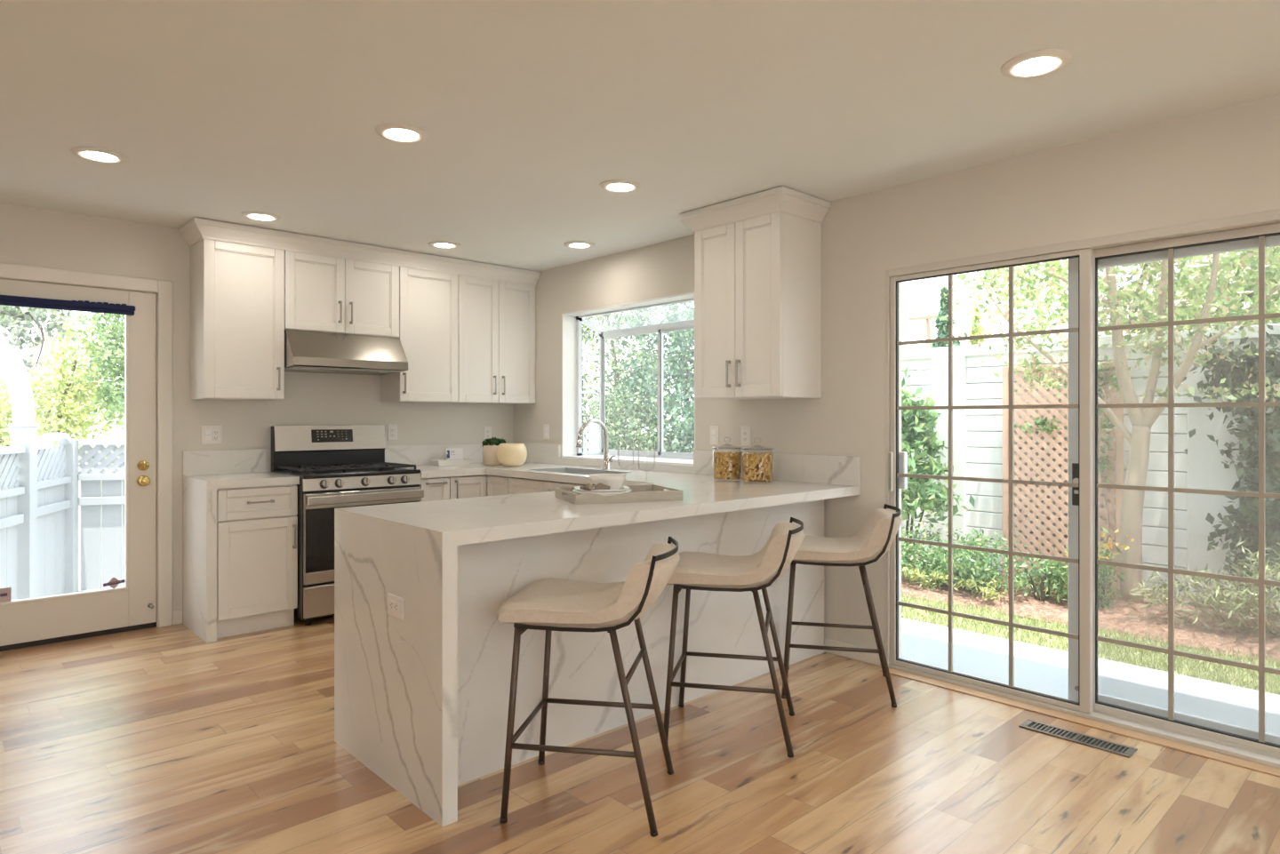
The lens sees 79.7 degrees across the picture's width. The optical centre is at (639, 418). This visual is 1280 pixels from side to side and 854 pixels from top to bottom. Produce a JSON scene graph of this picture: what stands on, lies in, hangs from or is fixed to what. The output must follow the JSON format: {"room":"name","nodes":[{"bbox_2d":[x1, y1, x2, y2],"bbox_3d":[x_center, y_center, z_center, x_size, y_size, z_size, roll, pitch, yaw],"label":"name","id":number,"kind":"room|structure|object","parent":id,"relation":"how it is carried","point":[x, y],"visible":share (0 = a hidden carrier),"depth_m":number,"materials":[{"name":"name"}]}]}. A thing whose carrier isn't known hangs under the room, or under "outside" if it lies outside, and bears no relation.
{"room":"kitchen","nodes":[
{"label":"kitchen","id":0,"kind":"room"},
{"bbox_2d":[0,201,513,610],"bbox_3d":[-3.531,0.046,4.248,6.898,2.455,0.150,0,0,-43],"label":"wall","id":1,"kind":"structure","parent":0,"point":[33,236],"depth_m":4.79,"materials":[{"name":"paint"}]},
{"bbox_2d":[0,295,135,315],"bbox_3d":[-3.267,-0.650,4.363,0.671,0.062,0.034,0,0,-43],"label":"roller blind","id":2,"kind":"object","parent":1,"relation":"attached to","point":[86,306],"visible":1,"depth_m":4.36,"materials":[{"name":"blue fabric"}]},
{"bbox_2d":[0,278,156,651],"bbox_3d":[-3.274,0.253,4.370,0.901,2.037,0.110,0,0,-43],"label":"door","id":3,"kind":"structure","parent":1,"relation":"in","point":[28,622],"depth_m":4.58,"materials":[{"name":"paint"}]},
{"bbox_2d":[0,263,172,627],"bbox_3d":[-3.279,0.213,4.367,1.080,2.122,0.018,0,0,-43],"label":"trim","id":4,"kind":"structure","parent":1,"relation":"attached to","point":[164,289],"depth_m":4.69,"materials":[{"name":"white wood"}]},
{"bbox_2d":[172,609,182,624],"bbox_3d":[-4.371,1.229,3.359,4.157,0.090,0.012,0,0,-43],"label":"baseboard","id":5,"kind":"structure","parent":1,"relation":"attached to","point":[177,614],"depth_m":4.75,"materials":[{"name":"white wood"}]},
{"bbox_2d":[200,425,222,444],"bbox_3d":[-2.726,0.104,4.885,0.118,0.117,0.009,0,0,-43],"label":"wall outlet","id":6,"kind":"object","parent":1,"relation":"attached to","point":[210,435],"visible":1,"depth_m":4.88,"materials":[{"name":"plastic"}]},
{"bbox_2d":[212,430,218,440],"bbox_3d":[-2.707,0.104,4.898,0.034,0.068,0.003,0,0,-43],"label":"receptacle","id":7,"kind":"object","parent":6,"relation":"attached to","point":[215,433],"depth_m":4.90,"materials":[{"name":"plastic"}]},
{"bbox_2d":[182,448,265,475],"bbox_3d":[-2.665,0.277,4.934,0.485,0.152,0.020,0,0,-43],"label":"backsplash","id":8,"kind":"structure","parent":1,"relation":"attached to","point":[220,461],"depth_m":4.92,"materials":[{"name":"stone"}]},
{"bbox_2d":[190,239,284,400],"bbox_3d":[-2.528,-0.608,4.831,0.459,0.972,0.354,0,0,-43],"label":"upper cabinet","id":9,"kind":"object","parent":1,"relation":"attached to","point":[237,290],"visible":1,"depth_m":4.72,"materials":[{"name":"white wood"}]},
{"bbox_2d":[178,217,540,286],"bbox_3d":[-1.831,-1.124,5.457,2.456,0.104,0.383,0,0,-43],"label":"crown molding","id":10,"kind":"structure","parent":9,"relation":"attached to","point":[196,229],"depth_m":5.10,"materials":[{"name":"white wood"}]},
{"bbox_2d":[284,250,399,337],"bbox_3d":[-2.075,-0.833,5.251,0.766,0.523,0.354,0,0,-43],"label":"upper cabinet","id":11,"kind":"object","parent":1,"relation":"attached to","point":[323,293],"visible":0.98,"depth_m":5.12,"materials":[{"name":"white wood"}]},
{"bbox_2d":[284,329,407,375],"bbox_3d":[-2.037,-0.443,5.210,0.765,0.250,0.458,0,0,-43],"label":"range hood","id":12,"kind":"object","parent":11,"relation":"attached to","point":[315,352],"visible":0.95,"depth_m":5.06,"materials":[{"name":"metal"}]},
{"bbox_2d":[387,424,397,440],"bbox_3d":[-1.840,0.102,5.706,0.072,0.117,0.009,0,0,-43],"label":"wall outlet","id":13,"kind":"object","parent":1,"relation":"attached to","point":[392,429],"visible":1,"depth_m":5.70,"materials":[{"name":"plastic"}]},
{"bbox_2d":[380,266,458,403],"bbox_3d":[-1.622,-0.608,5.671,0.461,0.972,0.354,0,0,-43],"label":"upper cabinet","id":14,"kind":"object","parent":1,"relation":"attached to","point":[428,300],"visible":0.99,"depth_m":5.57,"materials":[{"name":"white wood"}]},
{"bbox_2d":[438,275,535,404],"bbox_3d":[-1.195,-0.608,6.067,0.692,0.972,0.354,0,0,-43],"label":"upper cabinet","id":15,"kind":"object","parent":1,"relation":"attached to","point":[497,318],"visible":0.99,"depth_m":5.95,"materials":[{"name":"white wood"}]},
{"bbox_2d":[483,426,491,440],"bbox_3d":[-1.243,0.122,6.260,0.072,0.117,0.009,0,0,-43],"label":"wall outlet","id":16,"kind":"object","parent":1,"relation":"attached to","point":[487,430],"visible":0.93,"depth_m":6.25,"materials":[{"name":"plastic"}]},
{"bbox_2d":[0,0,1279,271],"bbox_3d":[-0.747,-1.241,1.245,6.898,0.120,8.340,0,0,-43],"label":"ceiling","id":17,"kind":"structure","parent":0,"point":[218,110],"depth_m":2.81,"materials":[{"name":"paint"}]},
{"bbox_2d":[70,146,127,163],"bbox_3d":[-2.417,-1.176,3.432,0.210,0.011,0.210,0,0,-43],"label":"recessed light","id":18,"kind":"object","parent":17,"relation":"in","point":[99,155],"visible":1,"depth_m":3.42,"materials":[{"name":"white plastic"}]},
{"bbox_2d":[240,211,280,221],"bbox_3d":[-2.206,-1.176,4.469,0.210,0.011,0.210,0,0,-43],"label":"recessed light","id":19,"kind":"object","parent":17,"relation":"in","point":[260,216],"visible":1,"depth_m":4.46,"materials":[{"name":"white plastic"}]},
{"bbox_2d":[375,123,428,143],"bbox_3d":[-0.984,-1.176,3.171,0.210,0.011,0.210,0,0,-43],"label":"recessed light","id":20,"kind":"object","parent":17,"relation":"in","point":[396,132],"visible":1,"depth_m":3.16,"materials":[{"name":"white plastic"}]},
{"bbox_2d":[428,240,460,248],"bbox_3d":[-1.325,-1.176,5.199,0.210,0.011,0.210,0,0,-43],"label":"recessed light","id":21,"kind":"object","parent":17,"relation":"in","point":[442,244],"visible":1,"depth_m":5.19,"materials":[{"name":"white plastic"}]},
{"bbox_2d":[563,240,594,248],"bbox_3d":[-0.410,-1.176,5.199,0.210,0.011,0.210,0,0,-43],"label":"recessed light","id":22,"kind":"object","parent":17,"relation":"in","point":[575,244],"visible":1,"depth_m":5.19,"materials":[{"name":"white plastic"}]},
{"bbox_2d":[600,179,640,192],"bbox_3d":[-0.099,-1.176,3.890,0.210,0.011,0.210,0,0,-43],"label":"recessed light","id":23,"kind":"object","parent":17,"relation":"in","point":[614,186],"visible":1,"depth_m":3.88,"materials":[{"name":"white plastic"}]},
{"bbox_2d":[1000,48,1071,79],"bbox_3d":[1.317,-1.176,2.555,0.210,0.011,0.210,0,0,-43],"label":"recessed light","id":24,"kind":"object","parent":17,"relation":"in","point":[1038,63],"visible":1,"depth_m":2.54,"materials":[{"name":"white plastic"}]},
{"bbox_2d":[0,615,1279,853],"bbox_3d":[-0.765,1.334,1.228,6.848,0.120,8.340,0,0,-43],"label":"floor","id":25,"kind":"structure","parent":0,"point":[164,740],"depth_m":2.71,"materials":[{"name":"brown wood"}]},
{"bbox_2d":[216,484,297,638],"bbox_3d":[-2.444,0.838,4.752,0.453,0.872,0.582,0,0,-43],"label":"base cabinet","id":26,"kind":"object","parent":25,"relation":"on","point":[257,527],"visible":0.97,"depth_m":4.56,"materials":[{"name":"white wood"}]},
{"bbox_2d":[182,472,299,643],"bbox_3d":[-2.467,0.814,4.739,0.509,0.920,0.572,0,0,-43],"label":"countertop","id":27,"kind":"structure","parent":26,"relation":"on","point":[199,492],"depth_m":4.49,"materials":[{"name":"stone"}]},
{"bbox_2d":[271,425,423,625],"bbox_3d":[-1.947,0.661,5.120,0.770,1.226,0.668,0,0,-43],"label":"gas range","id":28,"kind":"object","parent":25,"relation":"on","point":[337,467],"visible":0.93,"depth_m":4.93,"materials":[{"name":"silver metal"}]},
{"bbox_2d":[273,467,420,479],"bbox_3d":[-1.947,0.355,5.120,0.770,0.026,0.548,0,0,-43],"label":"cooktop","id":29,"kind":"object","parent":28,"relation":"in","point":[371,473],"depth_m":4.95,"materials":[{"name":"black metal"}]},
{"bbox_2d":[419,476,449,501],"bbox_3d":[-1.602,0.838,5.487,0.219,0.872,0.648,0,0,-43],"label":"base cabinet","id":30,"kind":"object","parent":25,"relation":"on","point":[435,488],"visible":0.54,"depth_m":5.28,"materials":[{"name":"white wood"}]},
{"bbox_2d":[448,474,526,499],"bbox_3d":[-1.098,0.838,5.789,0.928,0.872,0.892,0,0,-43],"label":"base cabinet","id":31,"kind":"object","parent":25,"relation":"on","point":[479,485],"visible":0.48,"depth_m":5.46,"materials":[{"name":"white wood"}]},
{"bbox_2d":[508,477,583,495],"bbox_3d":[-0.411,0.842,5.241,0.666,0.864,0.840,0,0,-43],"label":"base cabinet","id":32,"kind":"object","parent":25,"relation":"on","point":[516,485],"visible":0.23,"depth_m":5.14,"materials":[{"name":"white wood"}]},
{"bbox_2d":[497,536,679,837],"bbox_3d":[-0.153,0.849,2.590,0.572,0.856,0.438,0,0,9],"label":"bar stool","id":33,"kind":"object","parent":25,"relation":"on","point":[548,604],"visible":1,"depth_m":2.42,"materials":[{"name":"fabric"}]},
{"bbox_2d":[334,462,860,826],"bbox_3d":[-0.839,0.814,4.413,2.420,0.920,3.264,0,0,-43],"label":"countertop","id":34,"kind":"structure","parent":25,"relation":"on","point":[396,680],"depth_m":2.74,"materials":[{"name":"stone"}]},
{"bbox_2d":[387,592,403,620],"bbox_3d":[-0.837,0.642,2.625,0.009,0.074,0.117,0,0,-43],"label":"wall outlet","id":35,"kind":"object","parent":34,"relation":"attached to","point":[395,604],"visible":1,"depth_m":2.62,"materials":[{"name":"plastic"}]},
{"bbox_2d":[390,600,399,613],"bbox_3d":[-0.839,0.642,2.623,0.003,0.034,0.068,0,0,-43],"label":"receptacle","id":36,"kind":"object","parent":35,"relation":"attached to","point":[394,604],"depth_m":2.62,"materials":[{"name":"plastic"}]},
{"bbox_2d":[431,458,471,466],"bbox_3d":[-1.429,0.331,5.814,0.280,0.046,0.120,0,0,-43],"label":"dish","id":37,"kind":"object","parent":34,"relation":"on","point":[466,461],"visible":1,"depth_m":5.76,"materials":[{"name":"ceramic"}]},
{"bbox_2d":[446,448,463,460],"bbox_3d":[-1.412,0.284,5.858,0.145,0.116,0.022,0,0,-43],"label":"brochure","id":38,"kind":"object","parent":37,"relation":"in","point":[455,453],"visible":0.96,"depth_m":5.86,"materials":[{"name":"paper"}]},
{"bbox_2d":[481,436,505,465],"bbox_3d":[-1.112,0.244,5.847,0.185,0.221,0.200,0,0,-43],"label":"potted plant","id":39,"kind":"object","parent":34,"relation":"on","point":[490,458],"visible":0.84,"depth_m":5.77,"materials":[{"name":"beige ceramic"}]},
{"bbox_2d":[496,443,527,467],"bbox_3d":[-0.946,0.269,5.668,0.220,0.171,0.220,0,0,-43],"label":"vase","id":40,"kind":"object","parent":34,"relation":"on","point":[509,455],"visible":1,"depth_m":5.58,"materials":[{"name":"beige ceramic"}]},
{"bbox_2d":[527,467,629,485],"bbox_3d":[-0.416,0.471,5.192,0.348,0.234,0.738,0,0,-43],"label":"sink","id":41,"kind":"object","parent":34,"relation":"in","point":[570,470],"visible":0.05,"depth_m":5.42,"materials":[{"name":"metal"}]},
{"bbox_2d":[576,418,615,470],"bbox_3d":[-0.292,0.177,5.245,0.296,0.354,0.141,0,0,-43],"label":"faucet","id":42,"kind":"object","parent":34,"relation":"on","point":[607,460],"visible":1,"depth_m":5.32,"materials":[{"name":"metal"}]},
{"bbox_2d":[554,484,683,504],"bbox_3d":[-0.099,0.333,3.405,0.483,0.043,0.344,0,0,-21],"label":"serving tray","id":43,"kind":"object","parent":34,"relation":"on","point":[639,492],"visible":0.87,"depth_m":3.28,"materials":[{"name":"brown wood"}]},
{"bbox_2d":[572,488,631,495],"bbox_3d":[-0.165,0.327,3.318,0.256,0.039,0.256,0,0,-43],"label":"dinner plate","id":44,"kind":"object","parent":43,"relation":"on","point":[628,490],"visible":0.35,"depth_m":3.21,"materials":[{"name":"ceramic"}]},
{"bbox_2d":[574,485,629,492],"bbox_3d":[-0.165,0.316,3.321,0.240,0.039,0.240,0,0,-43],"label":"dinner plate","id":45,"kind":"object","parent":44,"relation":"on","point":[577,488],"visible":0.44,"depth_m":3.23,"materials":[{"name":"ceramic"}]},
{"bbox_2d":[579,483,610,490],"bbox_3d":[-0.191,0.288,3.252,0.107,0.029,0.076,0,0,-41],"label":"napkin","id":46,"kind":"object","parent":45,"relation":"on","point":[599,486],"visible":0.99,"depth_m":3.25,"materials":[{"name":"fabric"}]},
{"bbox_2d":[589,473,625,489],"bbox_3d":[-0.143,0.288,3.383,0.160,0.082,0.160,0,0,-43],"label":"bowl","id":47,"kind":"object","parent":45,"relation":"on","point":[615,481],"visible":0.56,"depth_m":3.33,"materials":[{"name":"ceramic"}]},
{"bbox_2d":[712,436,743,480],"bbox_3d":[0.508,0.229,4.460,0.179,0.250,0.179,0,0,-43],"label":"glass jar","id":48,"kind":"object","parent":34,"relation":"on","point":[725,444],"visible":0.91,"depth_m":4.44,"materials":[{"name":"clear glass"}]},
{"bbox_2d":[713,451,741,479],"bbox_3d":[0.509,0.271,4.460,0.162,0.157,0.162,0,0,-43],"label":"pasta","id":49,"kind":"object","parent":48,"relation":"in","point":[727,466],"visible":1,"depth_m":4.40,"materials":[{"name":"yellow food"}]},
{"bbox_2d":[741,437,774,483],"bbox_3d":[0.656,0.229,4.281,0.179,0.250,0.179,0,0,-43],"label":"glass jar","id":50,"kind":"object","parent":34,"relation":"on","point":[756,445],"visible":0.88,"depth_m":4.27,"materials":[{"name":"clear glass"}]},
{"bbox_2d":[743,452,772,482],"bbox_3d":[0.656,0.271,4.281,0.164,0.157,0.164,0,0,-43],"label":"pasta","id":51,"kind":"object","parent":50,"relation":"in","point":[756,468],"visible":1,"depth_m":4.22,"materials":[{"name":"yellow food"}]},
{"bbox_2d":[664,517,804,758],"bbox_3d":[0.383,0.849,3.145,0.572,0.856,0.438,0,0,12],"label":"bar stool","id":52,"kind":"object","parent":25,"relation":"on","point":[694,571],"visible":0.88,"depth_m":2.98,"materials":[{"name":"beige leather"}]},
{"bbox_2d":[781,504,902,707],"bbox_3d":[0.943,0.849,3.648,0.572,0.856,0.438,0,0,13],"label":"bar stool","id":53,"kind":"object","parent":25,"relation":"on","point":[877,534],"visible":0.79,"depth_m":3.47,"materials":[{"name":"beige leather"}]},
{"bbox_2d":[1019,719,1137,758],"bbox_3d":[1.740,1.271,3.061,0.104,0.006,0.400,0,0,-43],"label":"floor vent","id":54,"kind":"object","parent":25,"relation":"in","point":[1100,744],"visible":1,"depth_m":3.05,"materials":[{"name":"metal"}]},
{"bbox_2d":[513,93,1279,652],"bbox_3d":[1.778,0.046,3.483,0.150,2.455,8.190,0,0,-43],"label":"wall","id":55,"kind":"structure","parent":0,"point":[1224,162],"depth_m":3.95,"materials":[{"name":"paint"}]},
{"bbox_2d":[543,424,549,439],"bbox_3d":[-0.745,0.104,6.087,0.009,0.117,0.072,0,0,-43],"label":"light switch","id":56,"kind":"object","parent":55,"relation":"attached to","point":[546,428],"visible":1,"depth_m":6.08,"materials":[{"name":"plastic"}]},
{"bbox_2d":[384,442,860,486],"bbox_3d":[-0.376,0.276,4.843,1.158,0.156,3.265,0,0,-43],"label":"backsplash","id":57,"kind":"structure","parent":55,"relation":"attached to","point":[829,469],"depth_m":4.88,"materials":[{"name":"stone"}]},
{"bbox_2d":[561,291,695,466],"bbox_3d":[0.021,-0.253,5.564,0.400,1.123,1.412,0,0,-43],"label":"window","id":58,"kind":"structure","parent":55,"relation":"in","point":[572,322],"depth_m":5.95,"materials":[{"name":"metal"}]},
{"bbox_2d":[710,425,719,445],"bbox_3d":[0.462,0.104,4.785,0.009,0.117,0.072,0,0,-43],"label":"light switch","id":59,"kind":"object","parent":55,"relation":"attached to","point":[714,429],"visible":1,"depth_m":4.78,"materials":[{"name":"plastic"}]},
{"bbox_2d":[741,426,750,446],"bbox_3d":[0.633,0.104,4.601,0.009,0.117,0.072,0,0,-43],"label":"wall outlet","id":60,"kind":"object","parent":55,"relation":"attached to","point":[745,430],"visible":1,"depth_m":4.60,"materials":[{"name":"plastic"}]},
{"bbox_2d":[679,185,830,399],"bbox_3d":[0.631,-0.645,4.291,0.430,1.062,0.728,0,0,-43],"label":"upper cabinet","id":61,"kind":"object","parent":55,"relation":"attached to","point":[757,257],"visible":1,"depth_m":4.13,"materials":[{"name":"white wood"}]},
{"bbox_2d":[824,638,881,666],"bbox_3d":[1.128,1.236,4.066,0.012,0.075,0.345,0,0,-43],"label":"baseboard","id":62,"kind":"structure","parent":55,"relation":"attached to","point":[873,659],"depth_m":4.06,"materials":[{"name":"white wood"}]},
{"bbox_2d":[879,667,1279,776],"bbox_3d":[1.877,1.271,3.206,0.074,0.006,1.890,0,0,-43],"label":"trim","id":63,"kind":"structure","parent":55,"relation":"attached to","point":[1201,752],"depth_m":3.17,"materials":[{"name":"brown wood"}]},
{"bbox_2d":[885,208,1279,768],"bbox_3d":[1.950,0.257,3.281,0.153,2.035,1.900,0,0,-43],"label":"door","id":64,"kind":"structure","parent":55,"relation":"in","point":[1260,230],"depth_m":3.27,"materials":[{"name":"metal"}]},
{"label":"outside","id":65,"kind":"structure","parent":0,"visible":0},
{"bbox_2d":[58,432,691,458],"bbox_3d":[5.718,1.584,42.120,54.340,0.180,66.000,0,0,-43],"label":"ground","id":66,"kind":"structure","parent":65,"point":[92,446],"depth_m":42.57,"materials":[{"name":"soil"}]},
{"bbox_2d":[583,336,596,403],"bbox_3d":[-2.072,-0.537,13.691,3.080,4.237,3.140,0,0,24],"label":"tree","id":67,"kind":"object","parent":66,"relation":"on","point":[591,367],"visible":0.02,"depth_m":13.55,"materials":[{"name":"green plant"}]},
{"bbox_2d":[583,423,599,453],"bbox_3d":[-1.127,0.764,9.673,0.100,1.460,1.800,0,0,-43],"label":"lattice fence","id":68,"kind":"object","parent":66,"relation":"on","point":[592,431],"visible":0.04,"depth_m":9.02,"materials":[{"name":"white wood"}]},
{"bbox_2d":[582,308,694,451],"bbox_3d":[-0.141,-0.497,11.001,3.055,4.162,2.373,0,0,33],"label":"tree","id":69,"kind":"object","parent":66,"relation":"on","point":[613,351],"visible":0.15,"depth_m":10.69,"materials":[{"name":"green plant"}]},
{"bbox_2d":[583,364,694,452],"bbox_3d":[0.069,0.456,9.578,1.756,2.255,3.062,0,0,-43],"label":"tree","id":70,"kind":"object","parent":66,"relation":"on","point":[612,410],"visible":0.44,"depth_m":9.57,"materials":[{"name":"green plant"}]},
{"bbox_2d":[611,301,694,453],"bbox_3d":[0.842,-0.260,9.607,2.358,3.687,2.864,0,0,-31],"label":"tree","id":71,"kind":"object","parent":66,"relation":"on","point":[685,428],"visible":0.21,"depth_m":9.61,"materials":[{"name":"green plant"}]},
{"bbox_2d":[908,308,937,348],"bbox_3d":[14.991,-2.076,39.944,0.420,7.300,2.000,0,0,-43],"label":"utility pole","id":72,"kind":"object","parent":66,"relation":"on","point":[928,317],"visible":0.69,"depth_m":39.88,"materials":[{"name":"brown wood"}]},
{"bbox_2d":[928,285,963,348],"bbox_3d":[9.935,-1.405,25.054,2.792,5.958,2.811,0,0,10],"label":"conifer","id":73,"kind":"object","parent":66,"relation":"on","point":[940,325],"visible":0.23,"depth_m":24.92,"materials":[{"name":"green plant"}]},
{"bbox_2d":[967,305,985,344],"bbox_3d":[11.416,-1.160,25.972,2.209,5.468,2.192,0,0,-43],"label":"conifer","id":74,"kind":"object","parent":66,"relation":"on","point":[977,332],"visible":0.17,"depth_m":25.89,"materials":[{"name":"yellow plant"}]},
{"bbox_2d":[901,323,1279,607],"bbox_3d":[5.569,0.459,4.175,0.235,2.230,12.150,0,0,-43],"label":"wall","id":75,"kind":"structure","parent":66,"relation":"on","point":[977,433],"depth_m":6.04,"materials":[{"name":"paint"}]},
{"bbox_2d":[923,248,1279,343],"bbox_3d":[5.762,-1.180,8.023,5.214,5.521,4.048,0,0,16],"label":"tree","id":76,"kind":"object","parent":66,"relation":"on","point":[1190,295],"visible":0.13,"depth_m":8.12,"materials":[{"name":"green plant"}]},
{"bbox_2d":[1151,246,1279,327],"bbox_3d":[6.808,-1.093,6.328,4.468,5.346,5.059,0,0,28],"label":"tree","id":77,"kind":"object","parent":66,"relation":"on","point":[1203,264],"visible":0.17,"depth_m":6.88,"materials":[{"name":"green plant"}]},
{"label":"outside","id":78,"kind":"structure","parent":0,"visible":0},
{"bbox_2d":[0,451,124,543],"bbox_3d":[-24.816,2.034,26.766,120.000,0.280,47.000,0,0,-43],"label":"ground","id":79,"kind":"structure","parent":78,"point":[79,457],"depth_m":16.30,"materials":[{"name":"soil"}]},
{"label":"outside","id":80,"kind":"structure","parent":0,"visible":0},
{"bbox_2d":[901,592,1279,695],"bbox_3d":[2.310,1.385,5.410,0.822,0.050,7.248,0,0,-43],"label":"grass","id":81,"kind":"structure","parent":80,"point":[1025,634],"depth_m":4.71,"materials":[{"name":"plant"}]},
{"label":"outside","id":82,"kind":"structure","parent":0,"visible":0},
{"bbox_2d":[901,558,1279,663],"bbox_3d":[2.244,1.360,6.853,1.290,0.126,17.000,0,0,-43],"label":"mulch bed","id":83,"kind":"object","parent":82,"point":[1122,615],"visible":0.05,"depth_m":5.25,"materials":[{"name":"brown soil"}]},
{"bbox_2d":[901,362,974,567],"bbox_3d":[2.274,0.409,6.990,0.751,1.884,1.649,0,0,-43],"label":"climbing shrub","id":84,"kind":"object","parent":83,"relation":"on","point":[918,497],"visible":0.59,"depth_m":6.68,"materials":[{"name":"green plant"}]},
{"bbox_2d":[901,564,1006,601],"bbox_3d":[2.399,1.290,6.084,0.345,0.238,0.976,0,0,-43],"label":"shrub","id":85,"kind":"object","parent":83,"relation":"on","point":[916,573],"visible":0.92,"depth_m":5.97,"materials":[{"name":"green plant"}]},
{"bbox_2d":[901,515,1047,597],"bbox_3d":[2.511,1.086,6.268,1.031,0.537,1.519,0,0,-32],"label":"shrub","id":86,"kind":"object","parent":83,"relation":"on","point":[964,566],"visible":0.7,"depth_m":6.06,"materials":[{"name":"green plant"}]},
{"bbox_2d":[998,545,1067,600],"bbox_3d":[3.022,1.152,5.726,0.565,0.394,0.687,0,0,-43],"label":"shrub","id":87,"kind":"object","parent":83,"relation":"on","point":[1043,581],"visible":0.78,"depth_m":5.71,"materials":[{"name":"green plant"}]},
{"bbox_2d":[1002,361,1123,590],"bbox_3d":[3.424,0.449,6.257,0.040,1.790,0.900,0,0,-43],"label":"trellis","id":88,"kind":"object","parent":83,"relation":"on","point":[1118,444],"visible":0.49,"depth_m":6.33,"materials":[{"name":"brown wood"}]},
{"bbox_2d":[1014,354,1130,583],"bbox_3d":[3.458,0.420,6.148,0.170,1.849,0.881,0,0,-43],"label":"climbing vine","id":89,"kind":"object","parent":83,"relation":"on","point":[1101,466],"visible":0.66,"depth_m":5.99,"materials":[{"name":"green plant"}]},
{"bbox_2d":[1045,527,1134,609],"bbox_3d":[3.225,1.056,5.535,0.488,0.599,0.518,0,0,10],"label":"flowering plant","id":90,"kind":"object","parent":83,"relation":"on","point":[1105,572],"visible":0.39,"depth_m":5.44,"materials":[{"name":"green plant"}]},
{"bbox_2d":[918,245,1279,603],"bbox_3d":[3.571,-0.453,5.457,3.165,3.619,2.280,0,0,29],"label":"tree","id":91,"kind":"object","parent":83,"relation":"on","point":[1142,420],"visible":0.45,"depth_m":5.53,"materials":[{"name":"green plant"}]},
{"bbox_2d":[1109,534,1279,636],"bbox_3d":[4.036,1.021,4.557,0.944,0.686,2.098,0,0,-40],"label":"dry shrub","id":92,"kind":"object","parent":83,"relation":"on","point":[1228,601],"visible":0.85,"depth_m":4.85,"materials":[{"name":"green plant"}]},
{"bbox_2d":[1182,322,1279,590],"bbox_3d":[4.506,0.202,4.786,0.504,2.301,1.976,0,0,-40],"label":"climbing shrub","id":93,"kind":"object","parent":83,"relation":"on","point":[1248,512],"depth_m":5.20,"materials":[{"name":"green plant"}]},
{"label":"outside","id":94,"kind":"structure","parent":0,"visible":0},
{"bbox_2d":[901,617,1279,735],"bbox_3d":[2.184,1.414,4.070,1.262,0.260,15.000,0,0,-43],"label":"patio","id":95,"kind":"structure","parent":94,"point":[1038,668],"depth_m":4.19,"materials":[{"name":"concrete"}]},
{"bbox_3d":[-0.323,0.838,3.413,1.703,0.872,0.626,0,0,-43],"label":"base cabinet","id":96,"kind":"object","parent":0,"visible":0},
{"bbox_2d":[457,499,823,784],"bbox_3d":[0.136,0.838,3.394,2.356,0.872,0.020,0,0,-43],"label":"peninsula panel","id":97,"kind":"object","parent":96,"relation":"attached to","point":[582,667],"visible":0.6,"depth_m":3.11,"materials":[{"name":"stone"}]},
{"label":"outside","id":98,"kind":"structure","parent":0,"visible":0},
{"bbox_2d":[78,540,122,591],"bbox_3d":[-7.163,1.809,6.035,9.700,0.170,7.408,0,0,-43],"label":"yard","id":99,"kind":"structure","parent":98,"point":[79,545],"depth_m":9.00,"materials":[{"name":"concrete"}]},
{"bbox_2d":[0,340,39,599],"bbox_3d":[-4.594,0.582,5.440,0.150,2.284,1.150,0,0,-18],"label":"arbor","id":100,"kind":"object","parent":99,"relation":"on","point":[23,429],"visible":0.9,"depth_m":5.86,"materials":[{"name":"white wood"}]},
{"bbox_2d":[0,446,25,600],"bbox_3d":[-4.598,0.952,5.438,0.090,1.485,0.887,0,0,-18],"label":"gate","id":101,"kind":"object","parent":100,"relation":"attached to","point":[9,456],"visible":0.83,"depth_m":5.70,"materials":[{"name":"white wood"}]},
{"bbox_2d":[0,305,60,335],"bbox_3d":[-8.041,-0.401,9.100,2.068,4.561,1.577,0,0,-43],"label":"tree","id":102,"kind":"object","parent":99,"relation":"on","point":[4,308],"visible":0.03,"depth_m":9.20,"materials":[{"name":"green plant"}]},
{"bbox_2d":[37,432,78,597],"bbox_3d":[-4.903,0.921,6.391,0.110,1.605,0.897,0,0,-18],"label":"fence","id":103,"kind":"object","parent":99,"relation":"on","point":[57,497],"visible":0.65,"depth_m":6.50,"materials":[{"name":"white wood"}]},
{"bbox_2d":[0,304,115,378],"bbox_3d":[-6.636,-0.037,7.604,1.690,3.832,1.703,0,0,10],"label":"tree","id":104,"kind":"object","parent":99,"relation":"on","point":[20,319],"visible":0.52,"depth_m":7.83,"materials":[{"name":"green plant"}]},
{"bbox_2d":[0,311,124,479],"bbox_3d":[-7.174,0.232,8.906,3.092,3.308,1.750,0,0,-43],"label":"tree","id":105,"kind":"object","parent":99,"relation":"on","point":[63,408],"visible":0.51,"depth_m":9.07,"materials":[{"name":"green plant"}]},
{"bbox_2d":[54,310,124,428],"bbox_3d":[-6.026,-0.734,9.973,2.653,5.231,2.680,0,0,42],"label":"tree","id":106,"kind":"object","parent":99,"relation":"on","point":[112,358],"visible":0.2,"depth_m":8.84,"materials":[{"name":"green plant"}]},
{"bbox_2d":[77,439,124,591],"bbox_3d":[-3.723,0.947,7.153,2.637,1.555,0.110,0,0,-15],"label":"fence","id":107,"kind":"object","parent":99,"relation":"on","point":[101,500],"visible":0.12,"depth_m":6.86,"materials":[{"name":"white wood"}]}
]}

